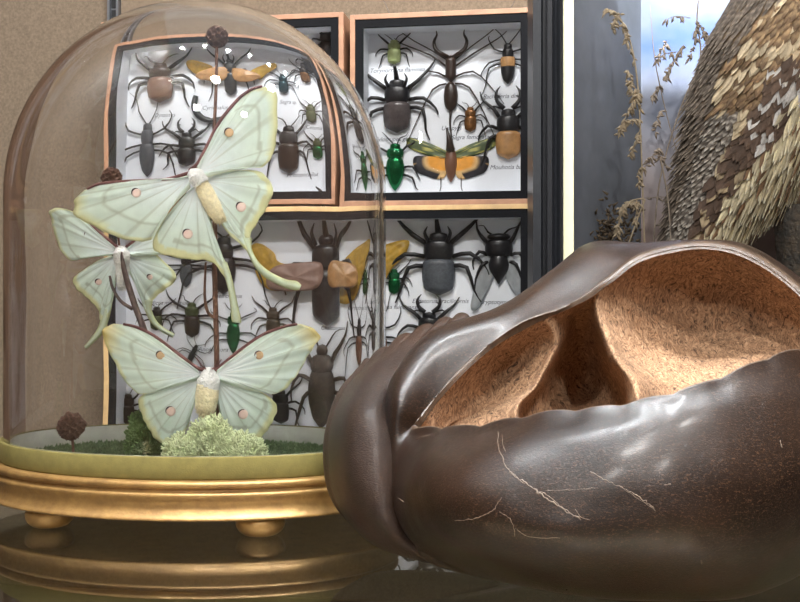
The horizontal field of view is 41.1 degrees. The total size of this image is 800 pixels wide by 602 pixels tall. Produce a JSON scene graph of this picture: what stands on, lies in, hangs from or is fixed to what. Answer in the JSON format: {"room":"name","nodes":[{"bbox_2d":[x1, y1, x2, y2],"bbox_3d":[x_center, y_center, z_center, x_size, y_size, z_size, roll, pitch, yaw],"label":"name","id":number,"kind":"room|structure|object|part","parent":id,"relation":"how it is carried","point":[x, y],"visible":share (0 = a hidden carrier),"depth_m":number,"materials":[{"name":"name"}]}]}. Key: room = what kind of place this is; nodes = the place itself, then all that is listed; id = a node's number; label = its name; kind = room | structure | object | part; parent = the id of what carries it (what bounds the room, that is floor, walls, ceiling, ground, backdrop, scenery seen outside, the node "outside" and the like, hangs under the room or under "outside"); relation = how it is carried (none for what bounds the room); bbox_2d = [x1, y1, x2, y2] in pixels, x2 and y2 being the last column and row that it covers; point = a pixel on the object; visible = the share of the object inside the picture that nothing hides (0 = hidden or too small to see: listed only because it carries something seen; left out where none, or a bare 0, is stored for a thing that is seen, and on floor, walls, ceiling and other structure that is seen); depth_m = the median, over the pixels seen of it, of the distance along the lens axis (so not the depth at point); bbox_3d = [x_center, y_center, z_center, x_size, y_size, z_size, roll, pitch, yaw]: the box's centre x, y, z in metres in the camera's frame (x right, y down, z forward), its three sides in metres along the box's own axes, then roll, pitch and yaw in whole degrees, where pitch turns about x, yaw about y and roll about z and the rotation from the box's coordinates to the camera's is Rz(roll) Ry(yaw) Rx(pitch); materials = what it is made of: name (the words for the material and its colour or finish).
{"room":"museum","nodes":[
{"label":"museum","id":0,"kind":"room"},
{"bbox_2d":[0,584,383,601],"bbox_3d":[0.065,0.267,0.290,0.890,0.015,1.420,0,0,0],"label":"floor","id":1,"kind":"structure","parent":0,"point":[8,593],"depth_m":0.94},
{"bbox_2d":[0,0,799,601],"bbox_3d":[0.077,-0.286,0.914,0.920,1.090,0.018,0,0,9],"label":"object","id":2,"kind":"structure","parent":0,"point":[319,557],"depth_m":0.95,"materials":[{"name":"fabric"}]},
{"bbox_2d":[107,0,120,20],"bbox_3d":[-0.256,-0.351,0.956,0.010,0.940,0.007,0,0,9],"label":"trim","id":3,"kind":"structure","parent":2,"relation":"attached to","point":[113,6],"depth_m":0.95,"materials":[{"name":"silver metal"}]},
{"bbox_3d":[0.063,0.122,0.500,0.870,0.006,0.840,0,0,0],"label":"display shelf","id":4,"kind":"object","parent":2,"relation":"attached to","visible":0},
{"bbox_2d":[0,0,385,536],"bbox_3d":[-0.118,-0.026,0.611,0.244,0.290,0.172,0,0,10],"label":"display","id":5,"kind":"object","parent":4,"relation":"on","point":[194,191],"visible":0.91,"depth_m":0.54,"materials":[{"name":"clear glass"}]},
{"bbox_2d":[386,204,527,346],"bbox_3d":[-0.072,0.020,0.905,0.369,0.197,0.036,0,0,9],"label":"display case","id":6,"kind":"object","parent":4,"relation":"on","point":[497,218],"visible":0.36,"depth_m":0.89,"materials":[{"name":"white paper"}]},
{"bbox_2d":[101,12,349,79],"bbox_3d":[-0.149,-0.160,0.917,0.212,0.159,0.036,0,0,9],"label":"display case","id":7,"kind":"object","parent":6,"relation":"on","point":[310,25],"visible":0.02,"depth_m":0.89,"materials":[{"name":"brown wood"}]},
{"bbox_2d":[311,32,330,55],"bbox_3d":[-0.063,-0.223,0.907,0.033,0.037,0.006,0,0,9],"label":"pinned rhinoceros beetle","id":8,"kind":"object","parent":7,"relation":"in","point":[325,37],"visible":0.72,"depth_m":0.91,"materials":[{"name":"black"}]},
{"bbox_2d":[386,293,400,345],"bbox_3d":[-0.017,0.028,0.900,0.048,0.079,0.004,0,0,9],"label":"pinned beetle","id":9,"kind":"object","parent":6,"relation":"in","point":[391,293],"visible":0.05,"depth_m":0.90,"materials":[{"name":"black"}]},
{"bbox_3d":[-0.006,0.014,0.899,0.015,0.018,0.003,0,0,9],"label":"leg","id":10,"kind":"part","parent":9,"relation":"part of","materials":[{"name":"black"}]},
{"bbox_2d":[386,240,409,277],"bbox_3d":[-0.061,-0.031,0.901,0.137,0.130,0.016,0,0,9],"label":"moth","id":11,"kind":"object","parent":6,"relation":"in","point":[395,249],"visible":0.05,"depth_m":0.90,"materials":[{"name":"yellow"}]},
{"bbox_2d":[386,259,411,293],"bbox_3d":[-0.005,-0.019,0.899,0.031,0.033,0.004,0,0,9],"label":"pinned beetle","id":12,"kind":"object","parent":6,"relation":"in","point":[393,282],"visible":0.95,"depth_m":0.90,"materials":[{"name":"green"}]},
{"bbox_2d":[397,294,459,335],"bbox_3d":[0.024,0.021,0.892,0.056,0.054,0.007,0,0,9],"label":"pinned stag beetle","id":13,"kind":"object","parent":6,"relation":"in","point":[428,317],"visible":0.51,"depth_m":0.89,"materials":[{"name":"black"}]},
{"bbox_3d":[0.007,0.025,0.896,0.020,0.012,0.004,0,0,9],"label":"leg","id":14,"kind":"part","parent":13,"relation":"part of","materials":[{"name":"black"}]},
{"bbox_3d":[0.009,0.006,0.896,0.021,0.022,0.004,0,0,7],"label":"leg","id":15,"kind":"part","parent":13,"relation":"part of","materials":[{"name":"black"}]},
{"bbox_3d":[0.040,0.007,0.891,0.020,0.021,0.004,0,0,11],"label":"leg","id":16,"kind":"part","parent":13,"relation":"part of","materials":[{"name":"black"}]},
{"bbox_2d":[388,219,488,302],"bbox_3d":[0.031,-0.040,0.888,0.086,0.084,0.014,0,0,9],"label":"pinned rhinoceros beetle","id":17,"kind":"object","parent":6,"relation":"in","point":[438,269],"visible":1,"depth_m":0.89,"materials":[{"name":"black"}]},
{"bbox_3d":[0.005,-0.031,0.895,0.032,0.020,0.006,0,0,8],"label":"leg","id":18,"kind":"part","parent":17,"relation":"part of","materials":[{"name":"black"}]},
{"bbox_3d":[0.008,-0.015,0.895,0.026,0.033,0.006,0,0,9],"label":"leg","id":19,"kind":"part","parent":17,"relation":"part of","materials":[{"name":"black"}]},
{"bbox_3d":[0.009,-0.061,0.895,0.031,0.032,0.006,0,0,9],"label":"leg","id":20,"kind":"part","parent":17,"relation":"part of","materials":[{"name":"black"}]},
{"bbox_3d":[0.054,-0.062,0.888,0.030,0.033,0.006,0,0,9],"label":"leg","id":21,"kind":"part","parent":17,"relation":"part of","materials":[{"name":"black"}]},
{"bbox_3d":[0.055,-0.015,0.888,0.025,0.033,0.006,0,0,9],"label":"leg","id":22,"kind":"part","parent":17,"relation":"part of","materials":[{"name":"black"}]},
{"bbox_3d":[0.059,-0.031,0.887,0.032,0.020,0.006,0,0,10],"label":"leg","id":23,"kind":"part","parent":17,"relation":"part of","materials":[{"name":"black"}]},
{"bbox_2d":[350,7,527,205],"bbox_3d":[0.036,-0.157,0.887,0.151,0.158,0.036,0,0,9],"label":"display case","id":24,"kind":"object","parent":6,"relation":"on","point":[504,181],"visible":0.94,"depth_m":0.89,"materials":[{"name":"white paper"}]},
{"bbox_2d":[375,33,412,68],"bbox_3d":[-0.005,-0.212,0.899,0.032,0.032,0.004,0,0,9],"label":"pinned beetle","id":25,"kind":"object","parent":24,"relation":"in","point":[394,53],"visible":1,"depth_m":0.90,"materials":[{"name":"green"}]},
{"bbox_2d":[380,132,419,190],"bbox_3d":[-0.005,-0.118,0.898,0.044,0.050,0.006,0,0,9],"label":"pinned jewel beetle","id":26,"kind":"object","parent":24,"relation":"in","point":[395,168],"visible":0.98,"depth_m":0.90,"materials":[{"name":"green"}]},
{"bbox_3d":[0.006,-0.130,0.897,0.013,0.011,0.003,0,0,9],"label":"leg","id":27,"kind":"part","parent":26,"relation":"part of","materials":[{"name":"black"}]},
{"bbox_3d":[0.008,-0.100,0.897,0.014,0.014,0.003,0,0,9],"label":"leg","id":28,"kind":"part","parent":26,"relation":"part of","materials":[{"name":"black"}]},
{"bbox_3d":[0.010,-0.108,0.896,0.015,0.013,0.003,0,0,9],"label":"leg","id":29,"kind":"part","parent":26,"relation":"part of","materials":[{"name":"black"}]},
{"bbox_2d":[367,59,438,139],"bbox_3d":[-0.003,-0.170,0.894,0.071,0.070,0.012,0,0,9],"label":"pinned rhinoceros beetle","id":30,"kind":"object","parent":24,"relation":"in","point":[397,109],"visible":0.97,"depth_m":0.89,"materials":[{"name":"black"}]},
{"bbox_3d":[-0.025,-0.164,0.901,0.026,0.017,0.005,0,0,9],"label":"leg","id":31,"kind":"part","parent":30,"relation":"part of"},
{"bbox_3d":[-0.021,-0.150,0.900,0.019,0.029,0.005,0,0,9],"label":"leg","id":32,"kind":"part","parent":30,"relation":"part of","materials":[{"name":"black"}]},
{"bbox_3d":[-0.022,-0.191,0.900,0.026,0.029,0.005,0,0,9],"label":"leg","id":33,"kind":"part","parent":30,"relation":"part of","materials":[{"name":"black"}]},
{"bbox_3d":[0.016,-0.149,0.894,0.019,0.030,0.005,0,0,9],"label":"leg","id":34,"kind":"part","parent":30,"relation":"part of","materials":[{"name":"black"}]},
{"bbox_3d":[0.017,-0.190,0.894,0.027,0.027,0.005,0,0,9],"label":"leg","id":35,"kind":"part","parent":30,"relation":"part of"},
{"bbox_3d":[0.020,-0.164,0.894,0.026,0.016,0.005,0,0,9],"label":"leg","id":36,"kind":"part","parent":30,"relation":"part of","materials":[{"name":"black"}]},
{"bbox_2d":[383,0,514,144],"bbox_3d":[0.043,-0.192,0.890,0.126,0.136,0.007,0,0,9],"label":"pinned beetle","id":37,"kind":"object","parent":24,"relation":"in","point":[450,91],"visible":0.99,"depth_m":0.89,"materials":[{"name":"brown"}]},
{"bbox_3d":[0.010,-0.230,0.897,0.059,0.057,0.002,0,0,9],"label":"leg","id":38,"kind":"part","parent":37,"relation":"part of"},
{"bbox_3d":[0.017,-0.209,0.896,0.045,0.026,0.002,0,0,9],"label":"leg","id":39,"kind":"part","parent":37,"relation":"part of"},
{"bbox_3d":[0.021,-0.155,0.895,0.036,0.054,0.002,0,0,8],"label":"leg","id":40,"kind":"part","parent":37,"relation":"part of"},
{"bbox_3d":[0.019,-0.179,0.895,0.040,0.029,0.002,0,0,8],"label":"leg","id":41,"kind":"part","parent":37,"relation":"part of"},
{"bbox_3d":[0.064,-0.155,0.888,0.037,0.054,0.002,0,0,10],"label":"leg","id":42,"kind":"part","parent":37,"relation":"part of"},
{"bbox_3d":[0.066,-0.178,0.888,0.041,0.029,0.002,0,0,10],"label":"leg","id":43,"kind":"part","parent":37,"relation":"part of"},
{"bbox_3d":[0.067,-0.210,0.888,0.044,0.029,0.002,0,0,9],"label":"leg","id":44,"kind":"part","parent":37,"relation":"part of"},
{"bbox_3d":[0.076,-0.231,0.887,0.061,0.059,0.002,0,0,9],"label":"leg","id":45,"kind":"part","parent":37,"relation":"part of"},
{"bbox_2d":[406,128,494,190],"bbox_3d":[0.042,-0.118,0.890,0.075,0.052,0.008,0,0,9],"label":"pinned lanternfly","id":46,"kind":"object","parent":24,"relation":"in","point":[438,162],"visible":1,"depth_m":0.89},
{"bbox_2d":[453,96,486,134],"bbox_3d":[0.058,-0.154,0.889,0.028,0.033,0.004,0,0,9],"label":"pinned beetle","id":47,"kind":"object","parent":24,"relation":"in","point":[470,120],"visible":1,"depth_m":0.89,"materials":[{"name":"brown metal"}]},
{"bbox_2d":[478,86,520,165],"bbox_3d":[0.090,-0.145,0.882,0.052,0.066,0.008,0,0,9],"label":"pinned stag beetle","id":48,"kind":"object","parent":24,"relation":"in","point":[508,138],"visible":0.91,"depth_m":0.88,"materials":[{"name":"black"}]},
{"bbox_3d":[0.073,-0.139,0.886,0.017,0.014,0.004,0,0,9],"label":"leg","id":49,"kind":"part","parent":48,"relation":"part of","materials":[{"name":"black"}]},
{"bbox_3d":[0.074,-0.125,0.886,0.015,0.026,0.004,0,0,9],"label":"leg","id":50,"kind":"part","parent":48,"relation":"part of","materials":[{"name":"black"}]},
{"bbox_3d":[0.075,-0.162,0.885,0.019,0.024,0.005,0,0,9],"label":"leg","id":51,"kind":"part","parent":48,"relation":"part of","materials":[{"name":"black"}]},
{"bbox_2d":[481,29,520,93],"bbox_3d":[0.089,-0.202,0.883,0.046,0.064,0.004,0,0,9],"label":"pinned longhorn beetle","id":52,"kind":"object","parent":24,"relation":"in","point":[507,61],"visible":0.91,"depth_m":0.88,"materials":[{"name":"black"}]},
{"bbox_3d":[0.076,-0.194,0.886,0.019,0.014,0.002,0,0,9],"label":"leg","id":53,"kind":"part","parent":52,"relation":"part of","materials":[{"name":"black"}]},
{"bbox_3d":[0.076,-0.184,0.886,0.018,0.027,0.002,0,0,9],"label":"leg","id":54,"kind":"part","parent":52,"relation":"part of","materials":[{"name":"black"}]},
{"bbox_3d":[0.080,-0.213,0.886,0.013,0.014,0.002,0,0,9],"label":"leg","id":55,"kind":"part","parent":52,"relation":"part of","materials":[{"name":"black"}]},
{"bbox_3d":[-0.072,0.020,0.905,0.369,0.197,0.036,0,0,9],"label":"frame","id":56,"kind":"part","parent":6,"relation":"part of","materials":[{"name":"brown wood"}]},
{"bbox_2d":[471,220,520,310],"bbox_3d":[0.082,-0.030,0.883,0.047,0.078,0.008,0,0,9],"label":"pinned cicada","id":57,"kind":"object","parent":6,"relation":"in","point":[498,254],"visible":0.99,"depth_m":0.88,"materials":[{"name":"black"}]},
{"bbox_3d":[0.066,-0.034,0.887,0.014,0.016,0.005,0,0,9],"label":"leg","id":58,"kind":"part","parent":57,"relation":"part of","materials":[{"name":"black"}]},
{"bbox_3d":[0.068,-0.021,0.886,0.012,0.025,0.005,0,0,9],"label":"leg","id":59,"kind":"part","parent":57,"relation":"part of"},
{"bbox_3d":[0.069,-0.057,0.886,0.013,0.025,0.005,0,0,9],"label":"leg","id":60,"kind":"part","parent":57,"relation":"part of","materials":[{"name":"black"}]},
{"bbox_3d":[0.097,-0.021,0.882,0.013,0.025,0.005,0,0,9],"label":"leg","id":61,"kind":"part","parent":57,"relation":"part of","materials":[{"name":"black"}]},
{"bbox_3d":[0.094,-0.057,0.882,0.014,0.023,0.005,0,0,9],"label":"leg","id":62,"kind":"part","parent":57,"relation":"part of","materials":[{"name":"black"}]},
{"bbox_3d":[0.098,-0.034,0.882,0.014,0.014,0.005,0,0,9],"label":"leg","id":63,"kind":"part","parent":57,"relation":"part of","materials":[{"name":"black"}]},
{"bbox_2d":[323,239,799,601],"bbox_3d":[0.097,0.044,0.505,0.262,0.152,0.267,0,0,23],"label":"seed pod","id":64,"kind":"object","parent":4,"relation":"on","point":[625,425],"visible":1,"depth_m":0.42,"materials":[{"name":"brown"}]},
{"bbox_2d":[528,0,791,287],"bbox_3d":[0.237,-0.091,0.765,0.300,0.420,0.138,0,0,0],"label":"window","id":65,"kind":"structure","parent":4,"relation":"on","point":[578,98],"depth_m":0.76,"materials":[{"name":"glass"}]},
{"bbox_3d":[0.237,-0.091,0.713,0.300,0.420,0.034,0,0,0],"label":"frame","id":66,"kind":"part","parent":65,"relation":"part of","materials":[{"name":"black paint"}]},
{"bbox_3d":[0.147,-0.091,0.772,0.004,0.420,0.143,0,0,34],"label":"panel","id":67,"kind":"part","parent":65,"relation":"part of","materials":[{"name":"glass"}]},
{"bbox_2d":[590,191,645,242],"bbox_3d":[0.154,0.023,0.759,0.063,0.203,0.044,0,0,0],"label":"shrub","id":68,"kind":"object","parent":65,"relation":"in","point":[607,223],"visible":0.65,"depth_m":0.76,"materials":[{"name":"plant"}]},
{"bbox_2d":[601,8,646,242],"bbox_3d":[0.157,-0.116,0.749,0.032,0.178,0.005,0,0,0],"label":"dried grass","id":69,"kind":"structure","parent":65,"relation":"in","point":[637,97],"depth_m":0.75,"materials":[{"name":"beige plant"}]},
{"bbox_2d":[611,198,645,241],"bbox_3d":[0.160,-0.050,0.749,0.024,0.045,0.005,0,0,0],"label":"dried grass","id":70,"kind":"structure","parent":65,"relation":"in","point":[634,203],"depth_m":0.75,"materials":[{"name":"beige plant"}]},
{"bbox_2d":[647,196,667,225],"bbox_3d":[0.198,-0.053,0.797,0.038,0.049,0.005,0,0,0],"label":"dried grass","id":71,"kind":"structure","parent":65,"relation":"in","point":[648,198],"depth_m":0.80,"materials":[{"name":"brown plant"}]},
{"bbox_2d":[643,148,671,239],"bbox_3d":[0.184,-0.069,0.765,0.023,0.082,0.005,0,0,0],"label":"dried grass","id":72,"kind":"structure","parent":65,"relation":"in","point":[659,151],"depth_m":0.76,"materials":[{"name":"brown plant"}]},
{"bbox_3d":[0.189,-0.068,0.765,0.013,0.080,0.001,0,0,0],"label":"stem","id":73,"kind":"part","parent":72,"relation":"part of","materials":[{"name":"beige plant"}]},
{"bbox_2d":[650,8,676,149],"bbox_3d":[0.210,-0.128,0.813,0.039,0.196,0.005,0,0,0],"label":"dried grass","id":74,"kind":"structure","parent":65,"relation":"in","point":[653,96],"depth_m":0.81,"materials":[{"name":"brown plant"}]},
{"bbox_2d":[653,0,708,241],"bbox_3d":[0.210,-0.129,0.789,0.048,0.201,0.005,0,0,0],"label":"dried grass","id":75,"kind":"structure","parent":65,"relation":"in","point":[705,35],"depth_m":0.79,"materials":[{"name":"brown plant"}]},
{"bbox_2d":[655,0,799,244],"bbox_3d":[0.268,-0.177,0.774,0.173,0.364,0.077,0,0,4],"label":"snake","id":76,"kind":"object","parent":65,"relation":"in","point":[736,160],"visible":0.83,"depth_m":0.75},
{"bbox_3d":[0.287,-0.079,0.765,0.018,0.024,0.017,0,0,0],"label":"leg","id":77,"kind":"part","parent":76,"relation":"part of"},
{"bbox_2d":[774,204,799,276],"bbox_3d":[0.302,0.021,0.774,0.058,0.187,0.060,0,0,44],"label":"stump","id":78,"kind":"object","parent":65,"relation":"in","point":[787,233],"visible":0.26,"depth_m":0.76,"materials":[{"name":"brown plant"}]}
]}

